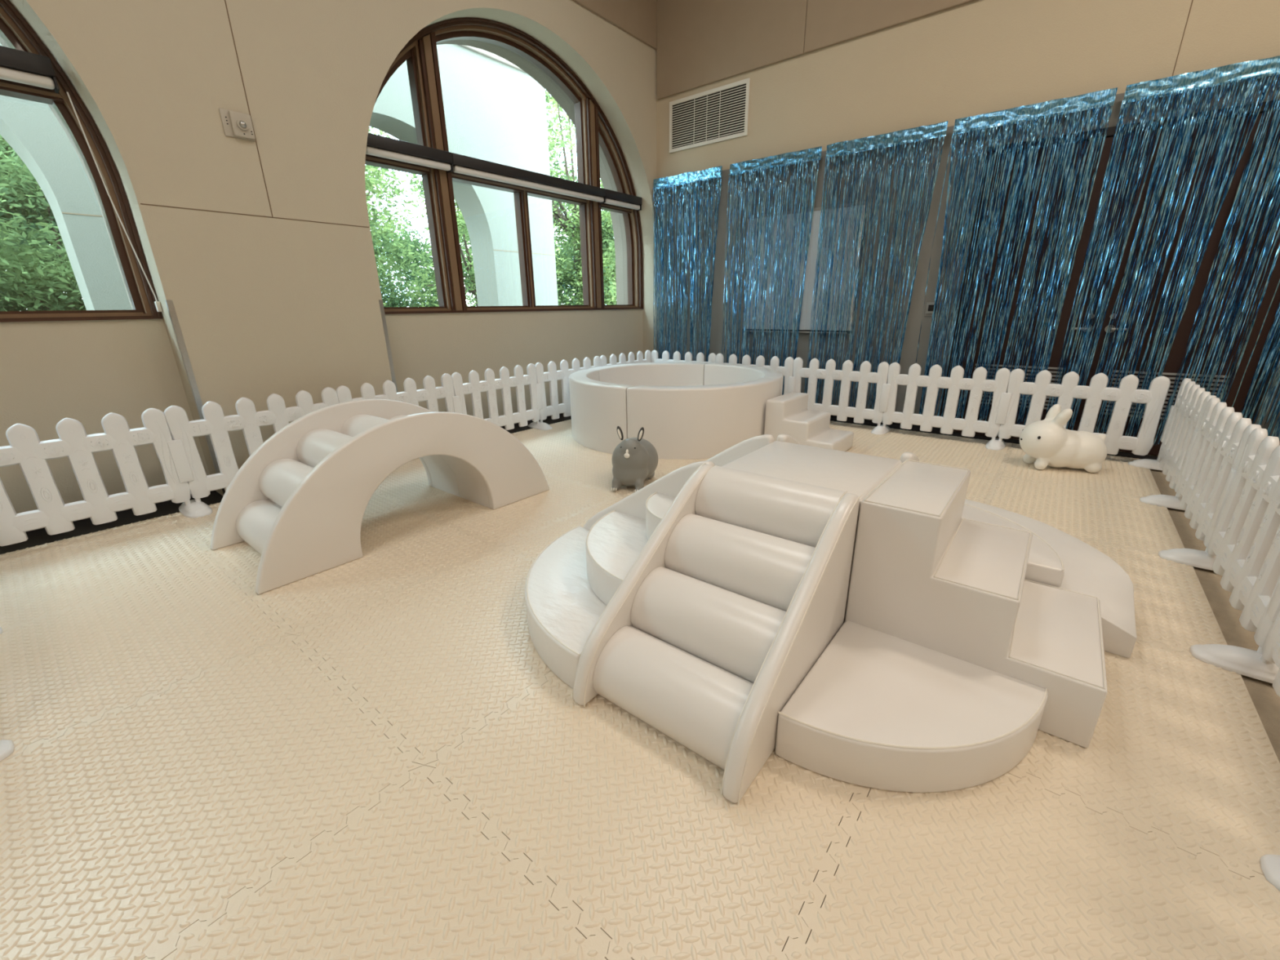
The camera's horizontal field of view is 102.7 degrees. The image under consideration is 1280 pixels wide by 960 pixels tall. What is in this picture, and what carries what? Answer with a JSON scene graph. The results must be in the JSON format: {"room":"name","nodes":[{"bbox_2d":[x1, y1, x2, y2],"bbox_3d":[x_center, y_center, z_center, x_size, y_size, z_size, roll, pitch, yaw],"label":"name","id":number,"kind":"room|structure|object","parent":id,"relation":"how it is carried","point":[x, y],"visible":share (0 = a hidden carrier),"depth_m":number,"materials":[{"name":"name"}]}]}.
{"room":"indoor play area","nodes":[
{"label":"indoor play area","id":0,"kind":"room"},
{"bbox_2d":[0,35,627,310],"bbox_3d":[-3.092,-3.147,3.275,0.229,4.010,11.780,14,24,37],"label":"wall","id":1,"kind":"structure","parent":0,"point":[548,83],"depth_m":5.79,"materials":[{"name":"beige paint"}]},
{"bbox_2d":[8,0,657,496],"bbox_3d":[-3.145,-2.375,2.878,0.455,5.214,10.730,14,24,37],"label":"wall","id":2,"kind":"structure","parent":0,"point":[262,250],"depth_m":3.52,"materials":[{"name":"beige paint"}]},
{"bbox_2d":[0,0,162,322],"bbox_3d":[-4.398,-1.808,1.636,0.198,2.561,3.736,14,24,37],"label":"window","id":3,"kind":"structure","parent":2,"relation":"in","point":[15,30],"depth_m":3.05,"materials":[{"name":"brown wood"}]},
{"bbox_2d":[0,45,59,93],"bbox_3d":[-4.040,-1.881,1.843,0.098,0.146,2.628,14,24,37],"label":"roller shade","id":4,"kind":"object","parent":3,"relation":"attached to","point":[15,65],"visible":1,"depth_m":2.71,"materials":[{"name":"white fabric"}]},
{"bbox_2d":[66,92,157,301],"bbox_3d":[-3.151,-1.647,3.078,0.014,1.120,0.127,9,21,27],"label":"pull cord","id":5,"kind":"object","parent":4,"relation":"hanging from","point":[68,94],"visible":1,"depth_m":3.04,"materials":[{"name":"white fabric"}]},
{"bbox_2d":[0,318,209,513],"bbox_3d":[-4.380,-0.028,2.247,0.180,1.210,3.740,14,24,37],"label":"wall niche","id":6,"kind":"object","parent":2,"relation":"in","point":[84,371],"visible":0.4,"depth_m":3.16,"materials":[{"name":"beige paint"}]},
{"bbox_2d":[154,301,162,311],"bbox_3d":[-3.116,-1.122,3.311,0.035,0.065,0.024,14,24,37],"label":"clip","id":7,"kind":"object","parent":2,"relation":"attached to","point":[157,304],"visible":1,"depth_m":3.30,"materials":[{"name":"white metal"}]},
{"bbox_2d":[164,299,220,473],"bbox_3d":[-2.948,-0.559,3.401,0.030,1.205,0.030,14,24,37],"label":"guard","id":8,"kind":"object","parent":2,"relation":"attached to","point":[169,303],"visible":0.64,"depth_m":3.33,"materials":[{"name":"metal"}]},
{"bbox_2d":[218,107,255,141],"bbox_3d":[-2.568,-2.277,3.275,0.059,0.150,0.164,14,24,37],"label":"speaker","id":9,"kind":"object","parent":2,"relation":"attached to","point":[235,124],"visible":1,"depth_m":3.27},
{"bbox_2d":[0,413,571,554],"bbox_3d":[-3.152,0.189,3.427,0.388,0.006,10.200,14,24,37],"label":"baseboard","id":10,"kind":"structure","parent":2,"relation":"attached to","point":[83,526],"depth_m":3.21,"materials":[{"name":"black rubber"}]},
{"bbox_2d":[378,299,397,392],"bbox_3d":[-2.119,-0.901,4.376,0.030,1.205,0.030,14,24,37],"label":"guard","id":11,"kind":"object","parent":2,"relation":"attached to","point":[380,301],"visible":0.64,"depth_m":4.28,"materials":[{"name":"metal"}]},
{"bbox_2d":[365,17,643,314],"bbox_3d":[-1.213,-3.126,5.381,0.198,2.561,3.736,14,24,37],"label":"window","id":12,"kind":"structure","parent":2,"relation":"in","point":[593,129],"depth_m":5.15,"materials":[{"name":"brown wood"}]},
{"bbox_2d":[365,133,453,173],"bbox_3d":[-1.948,-2.746,4.302,0.098,0.146,0.783,14,24,37],"label":"roller shade","id":13,"kind":"object","parent":12,"relation":"attached to","point":[377,145],"visible":0.78,"depth_m":4.27,"materials":[{"name":"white fabric"}]},
{"bbox_2d":[451,152,605,203],"bbox_3d":[-1.071,-3.109,5.334,0.098,0.146,2.018,14,24,37],"label":"roller shade","id":14,"kind":"object","parent":12,"relation":"attached to","point":[462,164],"visible":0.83,"depth_m":5.16,"materials":[{"name":"white fabric"}]},
{"bbox_2d":[604,189,641,210],"bbox_3d":[-0.224,-3.459,6.330,0.098,0.146,0.685,14,24,37],"label":"roller shade","id":15,"kind":"object","parent":12,"relation":"attached to","point":[612,197],"visible":0.86,"depth_m":6.30,"materials":[{"name":"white fabric"}]},
{"bbox_2d":[385,308,643,419],"bbox_3d":[-1.195,-1.346,5.992,0.180,1.210,3.740,14,24,37],"label":"wall niche","id":16,"kind":"object","parent":2,"relation":"in","point":[434,345],"visible":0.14,"depth_m":5.46,"materials":[{"name":"beige paint"}]},
{"bbox_2d":[0,419,1279,959],"bbox_3d":[0.761,1.137,0.623,10.320,0.124,10.480,14,24,37],"label":"floor","id":17,"kind":"structure","parent":0,"point":[376,755],"depth_m":1.38,"materials":[{"name":"beige rubber"}]},
{"bbox_2d":[0,739,14,761],"bbox_3d":[-2.339,0.435,1.571,1.030,0.684,0.336,14,24,37],"label":"fence panel","id":18,"kind":"object","parent":17,"relation":"on","point":[6,746],"visible":1,"depth_m":1.51,"materials":[{"name":"white plastic"}]},
{"bbox_2d":[0,408,191,546],"bbox_3d":[-3.245,0.011,2.854,0.336,0.684,1.076,14,24,37],"label":"fence panel","id":19,"kind":"object","parent":17,"relation":"on","point":[25,449],"visible":1,"depth_m":2.91,"materials":[{"name":"white plastic"}]},
{"bbox_2d":[163,386,338,518],"bbox_3d":[-2.622,-0.246,3.586,0.336,0.684,1.082,13,23,36],"label":"fence panel","id":20,"kind":"object","parent":17,"relation":"on","point":[188,464],"visible":0.69,"depth_m":3.37,"materials":[{"name":"white plastic"}]},
{"bbox_2d":[210,399,549,594],"bbox_3d":[-1.503,-0.103,3.110,0.790,0.689,1.763,14,24,37],"label":"bridge","id":21,"kind":"object","parent":17,"relation":"on","point":[300,500],"visible":1,"depth_m":2.80,"materials":[{"name":"white leather"}]},
{"bbox_2d":[336,373,454,412],"bbox_3d":[-2.009,-0.503,4.316,0.336,0.684,1.057,14,24,37],"label":"fence panel","id":22,"kind":"object","parent":17,"relation":"on","point":[430,393],"visible":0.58,"depth_m":4.33,"materials":[{"name":"white plastic"}]},
{"bbox_2d":[451,363,540,430],"bbox_3d":[-1.403,-0.756,5.036,0.336,0.684,1.057,14,23,36],"label":"fence panel","id":23,"kind":"object","parent":17,"relation":"on","point":[504,383],"visible":0.91,"depth_m":5.03,"materials":[{"name":"white plastic"}]},
{"bbox_2d":[528,355,601,430],"bbox_3d":[-0.791,-1.007,5.750,0.336,0.684,1.052,14,24,38],"label":"fence panel","id":24,"kind":"object","parent":17,"relation":"on","point":[553,375],"visible":0.54,"depth_m":5.57,"materials":[{"name":"white plastic"}]},
{"bbox_2d":[524,525,606,688],"bbox_3d":[-0.259,0.476,2.183,0.748,0.157,0.748,14,24,37],"label":"step","id":25,"kind":"structure","parent":17,"relation":"on","point":[563,609],"depth_m":1.96,"materials":[{"name":"white leather"}]},
{"bbox_2d":[585,510,648,605],"bbox_3d":[-0.081,0.322,2.152,0.492,0.151,0.492,14,24,37],"label":"step","id":26,"kind":"structure","parent":25,"relation":"on","point":[615,540],"depth_m":2.06,"materials":[{"name":"white leather"}]},
{"bbox_2d":[645,491,675,540],"bbox_3d":[0.095,0.173,2.122,0.238,0.148,0.238,14,24,37],"label":"step","id":27,"kind":"structure","parent":26,"relation":"on","point":[657,504],"depth_m":2.09,"materials":[{"name":"white leather"}]},
{"bbox_2d":[600,350,651,366],"bbox_3d":[-0.178,-1.253,6.447,0.336,0.684,1.030,14,24,37],"label":"fence panel","id":28,"kind":"object","parent":17,"relation":"on","point":[622,359],"visible":0.27,"depth_m":6.40,"materials":[{"name":"white plastic"}]},
{"bbox_2d":[611,426,657,492],"bbox_3d":[-0.047,-0.190,3.676,0.336,0.443,0.449,4,19,14],"label":"hopper","id":29,"kind":"object","parent":17,"relation":"on","point":[634,460],"visible":0.98,"depth_m":3.53,"materials":[{"name":"grey rubber"}]},
{"bbox_2d":[568,362,783,459],"bbox_3d":[0.351,-0.792,5.215,2.104,0.591,2.104,14,24,37],"label":"pit","id":30,"kind":"object","parent":17,"relation":"on","point":[686,411],"visible":0.91,"depth_m":4.35,"materials":[{"name":"white plastic"}]},
{"bbox_2d":[583,434,773,529],"bbox_3d":[0.166,0.081,2.595,0.792,0.631,0.606,14,24,37],"label":"slide","id":31,"kind":"object","parent":17,"relation":"on","point":[634,504],"visible":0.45,"depth_m":2.37,"materials":[{"name":"white plastic"}]},
{"bbox_2d":[650,350,715,363],"bbox_3d":[0.517,-1.289,6.524,1.057,0.684,0.336,14,24,37],"label":"fence panel","id":32,"kind":"object","parent":17,"relation":"on","point":[665,355],"visible":0.29,"depth_m":6.44,"materials":[{"name":"white plastic"}]},
{"bbox_2d":[573,462,862,804],"bbox_3d":[0.257,0.387,1.689,0.609,0.631,0.794,14,24,37],"label":"ladder","id":33,"kind":"object","parent":17,"relation":"on","point":[740,588],"visible":0.96,"depth_m":1.63,"materials":[{"name":"white leather"}]},
{"bbox_2d":[715,353,794,394],"bbox_3d":[1.275,-1.103,5.944,1.052,0.684,0.336,14,24,36],"label":"fence panel","id":34,"kind":"object","parent":17,"relation":"on","point":[787,371],"visible":0.33,"depth_m":5.69,"materials":[{"name":"white plastic"}]},
{"bbox_2d":[764,391,853,451],"bbox_3d":[1.494,-0.490,4.496,0.615,0.451,0.540,14,24,37],"label":"steps","id":35,"kind":"structure","parent":17,"relation":"on","point":[788,414],"depth_m":4.39,"materials":[{"name":"white plastic"}]},
{"bbox_2d":[721,440,902,623],"bbox_3d":[0.699,0.224,2.187,0.570,0.607,0.582,14,24,37],"label":"block","id":36,"kind":"object","parent":17,"relation":"on","point":[855,473],"visible":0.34,"depth_m":2.06,"materials":[{"name":"white leather"}]},
{"bbox_2d":[787,357,888,423],"bbox_3d":[2.029,-0.915,5.363,1.052,0.684,0.336,14,24,37],"label":"fence panel","id":37,"kind":"object","parent":17,"relation":"on","point":[829,374],"visible":0.95,"depth_m":5.28,"materials":[{"name":"white plastic"}]},
{"bbox_2d":[776,434,919,462],"bbox_3d":[1.144,0.037,2.684,0.606,0.631,0.792,14,24,37],"label":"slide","id":38,"kind":"object","parent":17,"relation":"on","point":[781,437],"visible":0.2,"depth_m":2.46,"materials":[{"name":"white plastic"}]},
{"bbox_2d":[775,620,1048,792],"bbox_3d":[0.795,0.700,1.488,0.585,0.152,0.585,14,24,37],"label":"step","id":39,"kind":"structure","parent":17,"relation":"on","point":[876,709],"depth_m":1.42,"materials":[{"name":"white leather"}]},
{"bbox_2d":[871,362,1010,437],"bbox_3d":[2.779,-0.727,4.778,1.052,0.684,0.336,14,24,37],"label":"fence panel","id":40,"kind":"object","parent":17,"relation":"on","point":[947,423],"visible":1,"depth_m":4.73,"materials":[{"name":"white plastic"}]},
{"bbox_2d":[844,459,1107,747],"bbox_3d":[1.198,0.345,1.805,0.706,0.609,0.598,14,24,37],"label":"step block","id":41,"kind":"object","parent":17,"relation":"on","point":[923,574],"visible":0.95,"depth_m":1.66,"materials":[{"name":"white leather"}]},
{"bbox_2d":[964,499,1137,657],"bbox_3d":[1.726,0.358,2.389,0.822,0.195,0.900,14,24,37],"label":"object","id":42,"kind":"structure","parent":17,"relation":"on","point":[1088,571],"depth_m":2.06,"materials":[{"name":"white leather"}]},
{"bbox_2d":[961,503,1064,587],"bbox_3d":[1.532,0.242,2.298,0.585,0.082,0.585,14,24,37],"label":"step","id":43,"kind":"structure","parent":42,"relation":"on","point":[1045,566],"depth_m":2.02,"materials":[{"name":"white leather"}]},
{"bbox_2d":[1019,404,1106,472],"bbox_3d":[3.212,-0.326,3.882,0.566,0.481,0.306,3,19,10],"label":"hopper","id":44,"kind":"object","parent":17,"relation":"on","point":[1046,441],"visible":1,"depth_m":3.79,"materials":[{"name":"white plastic"}]},
{"bbox_2d":[985,368,1170,455],"bbox_3d":[3.532,-0.538,4.191,1.059,0.684,0.336,14,24,37],"label":"fence panel","id":45,"kind":"object","parent":17,"relation":"on","point":[1127,393],"visible":0.92,"depth_m":4.08,"materials":[{"name":"white plastic"}]},
{"bbox_2d":[1128,377,1216,492],"bbox_3d":[3.676,-0.297,3.475,0.336,0.684,1.073,14,24,37],"label":"fence panel","id":46,"kind":"object","parent":17,"relation":"on","point":[1184,417],"visible":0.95,"depth_m":3.46,"materials":[{"name":"white plastic"}]},
{"bbox_2d":[1139,397,1261,546],"bbox_3d":[3.069,-0.044,2.757,0.336,0.684,1.035,14,24,36],"label":"fence panel","id":47,"kind":"object","parent":17,"relation":"on","point":[1217,447],"visible":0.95,"depth_m":2.72,"materials":[{"name":"white plastic"}]},
{"bbox_2d":[1158,427,1279,646],"bbox_3d":[2.469,0.205,2.048,0.336,0.684,1.052,14,24,37],"label":"fence panel","id":48,"kind":"object","parent":17,"relation":"on","point":[1243,548],"visible":0.99,"depth_m":2.08,"materials":[{"name":"white plastic"}]},
{"bbox_2d":[1190,581,1279,697],"bbox_3d":[1.861,0.457,1.332,0.336,0.684,1.057,14,24,37],"label":"fence panel","id":49,"kind":"object","parent":17,"relation":"on","point":[1263,664],"visible":1,"depth_m":1.75,"materials":[{"name":"white plastic"}]},
{"bbox_2d":[1259,853,1279,890],"bbox_3d":[1.249,0.710,0.613,0.336,0.684,1.062,14,24,37],"label":"fence panel","id":50,"kind":"object","parent":17,"relation":"on","point":[1269,864],"visible":1,"depth_m":1.15,"materials":[{"name":"white plastic"}]},
{"bbox_2d":[656,0,1279,456],"bbox_3d":[4.175,-2.723,3.599,10.020,5.214,0.230,14,24,37],"label":"wall","id":51,"kind":"structure","parent":0,"point":[821,73],"depth_m":4.86,"materials":[{"name":"beige paint"}]},
{"bbox_2d":[653,165,722,361],"bbox_3d":[0.562,-2.413,6.527,0.985,2.652,0.057,14,24,37],"label":"curtain","id":52,"kind":"object","parent":51,"relation":"hanging from","point":[688,178],"visible":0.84,"depth_m":6.39,"materials":[{"name":"blue plastic"}]},
{"bbox_2d":[669,77,750,153],"bbox_3d":[0.769,-4.149,5.865,1.050,0.524,0.018,14,24,37],"label":"air vent","id":53,"kind":"object","parent":51,"relation":"in","point":[721,113],"visible":1,"depth_m":5.84,"materials":[{"name":"white metal"}]},
{"bbox_2d":[721,146,822,395],"bbox_3d":[1.430,-2.198,5.865,1.050,2.649,0.057,14,24,37],"label":"curtain","id":54,"kind":"object","parent":51,"relation":"hanging from","point":[814,154],"visible":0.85,"depth_m":5.73,"materials":[{"name":"blue plastic"}]},
{"bbox_2d":[742,201,866,333],"bbox_3d":[1.744,-2.282,5.644,1.280,1.260,0.051,14,24,37],"label":"whiteboard","id":55,"kind":"object","parent":51,"relation":"attached to","point":[805,323],"visible":0.61,"depth_m":5.58,"materials":[{"name":"grey plastic"}]},
{"bbox_2d":[745,330,846,333],"bbox_3d":[1.742,-1.688,5.832,1.220,0.015,0.016,14,24,37],"label":"tray","id":56,"kind":"object","parent":55,"relation":"on","point":[800,331],"depth_m":5.73,"materials":[{"name":"grey plastic"}]},
{"bbox_2d":[804,120,947,408],"bbox_3d":[2.286,-1.988,5.210,1.074,2.652,0.056,14,24,37],"label":"curtain","id":57,"kind":"object","parent":51,"relation":"hanging from","point":[917,134],"visible":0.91,"depth_m":5.07,"materials":[{"name":"blue plastic"}]},
{"bbox_2d":[924,302,941,316],"bbox_3d":[2.833,-1.653,4.955,0.124,0.130,0.030,14,24,37],"label":"thermostat","id":58,"kind":"object","parent":51,"relation":"attached to","point":[930,305],"visible":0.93,"depth_m":4.96,"materials":[{"name":"grey plastic"}]},
{"bbox_2d":[830,414,1157,459],"bbox_3d":[4.067,-0.260,4.250,10.020,0.134,0.280,14,24,37],"label":"baseboard","id":59,"kind":"structure","parent":51,"relation":"attached to","point":[891,426],"depth_m":5.09,"materials":[{"name":"black rubber"}]},
{"bbox_2d":[937,99,1279,455],"bbox_3d":[3.803,-1.477,4.176,2.070,2.494,0.090,14,24,37],"label":"door","id":60,"kind":"structure","parent":51,"relation":"in","point":[1175,360],"depth_m":4.03,"materials":[{"name":"metal"}]},
{"bbox_2d":[915,87,1117,425],"bbox_3d":[3.148,-1.771,4.554,1.084,2.655,0.056,14,24,37],"label":"curtain","id":61,"kind":"object","parent":60,"relation":"hanging from","point":[1095,100],"visible":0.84,"depth_m":4.39,"materials":[{"name":"blue plastic"}]},
{"bbox_2d":[1044,55,1279,445],"bbox_3d":[4.018,-1.558,3.889,1.054,2.656,0.055,14,24,37],"label":"curtain","id":62,"kind":"object","parent":60,"relation":"hanging from","point":[1188,82],"visible":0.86,"depth_m":3.77,"materials":[{"name":"blue plastic"}]},
{"bbox_2d":[1231,279,1279,441],"bbox_3d":[4.873,-1.350,3.234,1.084,2.655,0.055,14,24,37],"label":"curtain","id":63,"kind":"object","parent":51,"relation":"hanging from","point":[1267,344],"visible":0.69,"depth_m":3.72,"materials":[{"name":"blue plastic"}]},
{"label":"outside","id":64,"kind":"structure","parent":0,"visible":0},
{"bbox_3d":[-14.404,-3.970,17.648,34.980,0.200,70.000,14,24,37],"label":"ground","id":65,"kind":"structure","parent":64,"visible":0},
{"bbox_2d":[0,180,48,288],"bbox_3d":[-10.318,-3.165,5.171,6.101,6.210,5.562,-15,23,-35],"label":"tree","id":66,"kind":"object","parent":65,"relation":"on","point":[42,223],"visible":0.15,"depth_m":6.31,"materials":[{"name":"green plant"}]},
{"bbox_2d":[0,137,61,287],"bbox_3d":[-9.396,-5.006,9.778,5.801,6.706,6.633,12,22,32],"label":"tree","id":67,"kind":"object","parent":65,"relation":"on","point":[0,138],"visible":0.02,"depth_m":8.55,"materials":[{"name":"green plant"}]},
{"bbox_2d":[0,137,67,306],"bbox_3d":[-13.432,-5.760,9.783,8.186,8.236,8.509,-15,23,-35],"label":"tree","id":68,"kind":"object","parent":65,"relation":"on","point":[2,143],"visible":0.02,"depth_m":8.56,"materials":[{"name":"green plant"}]},
{"bbox_2d":[0,134,86,311],"bbox_3d":[-8.270,-2.793,7.474,4.970,4.254,5.166,7,20,21],"label":"tree","id":69,"kind":"object","parent":65,"relation":"on","point":[44,293],"visible":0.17,"depth_m":6.37,"materials":[{"name":"green plant"}]},
{"bbox_2d":[0,43,558,310],"bbox_3d":[-7.110,-2.275,3.738,0.623,5.350,16.780,14,24,37],"label":"wall","id":70,"kind":"structure","parent":65,"relation":"on","point":[495,111],"depth_m":7.93,"materials":[{"name":"white paint"}]},
{"bbox_2d":[457,44,526,73],"bbox_3d":[-7.176,-4.876,2.844,0.750,0.150,16.930,14,24,37],"label":"trim","id":71,"kind":"structure","parent":70,"relation":"on","point":[483,52],"depth_m":8.02,"materials":[{"name":"white paint"}]},
{"bbox_2d":[364,126,431,306],"bbox_3d":[-7.215,-5.402,10.584,5.538,6.878,6.332,-10,21,-26],"label":"tree","id":72,"kind":"object","parent":65,"relation":"on","point":[371,181],"visible":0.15,"depth_m":10.71,"materials":[{"name":"green plant"}]},
{"bbox_2d":[368,204,475,306],"bbox_3d":[-7.122,-5.252,14.901,6.432,5.505,6.685,-2,19,-4],"label":"tree","id":73,"kind":"object","parent":65,"relation":"on","point":[406,234],"visible":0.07,"depth_m":13.87,"materials":[{"name":"green plant"}]},
{"bbox_2d":[368,173,576,306],"bbox_3d":[-4.515,-5.577,13.136,5.427,5.498,4.746,14,24,36],"label":"tree","id":74,"kind":"object","parent":65,"relation":"on","point":[462,228],"visible":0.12,"depth_m":12.27,"materials":[{"name":"green plant"}]},
{"bbox_2d":[408,161,613,305],"bbox_3d":[-3.445,-8.883,20.113,8.509,7.238,8.186,1,19,6],"label":"tree","id":75,"kind":"object","parent":65,"relation":"on","point":[562,250],"visible":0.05,"depth_m":17.97,"materials":[{"name":"green plant"}]},
{"bbox_2d":[473,200,616,305],"bbox_3d":[-2.115,-5.281,15.204,5.562,5.877,6.101,12,23,34],"label":"tree","id":76,"kind":"object","parent":65,"relation":"on","point":[573,301],"visible":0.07,"depth_m":14.05,"materials":[{"name":"green plant"}]},
{"bbox_2d":[545,89,614,305],"bbox_3d":[-2.042,-7.559,14.341,5.801,8.404,6.633,15,24,38],"label":"tree","id":77,"kind":"object","parent":65,"relation":"on","point":[556,107],"visible":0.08,"depth_m":13.00,"materials":[{"name":"green plant"}]},
{"bbox_2d":[555,209,616,305],"bbox_3d":[0.261,-5.198,14.550,6.101,5.877,5.562,-11,21,-28],"label":"tree","id":78,"kind":"object","parent":65,"relation":"on","point":[609,268],"visible":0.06,"depth_m":13.12,"materials":[{"name":"green plant"}]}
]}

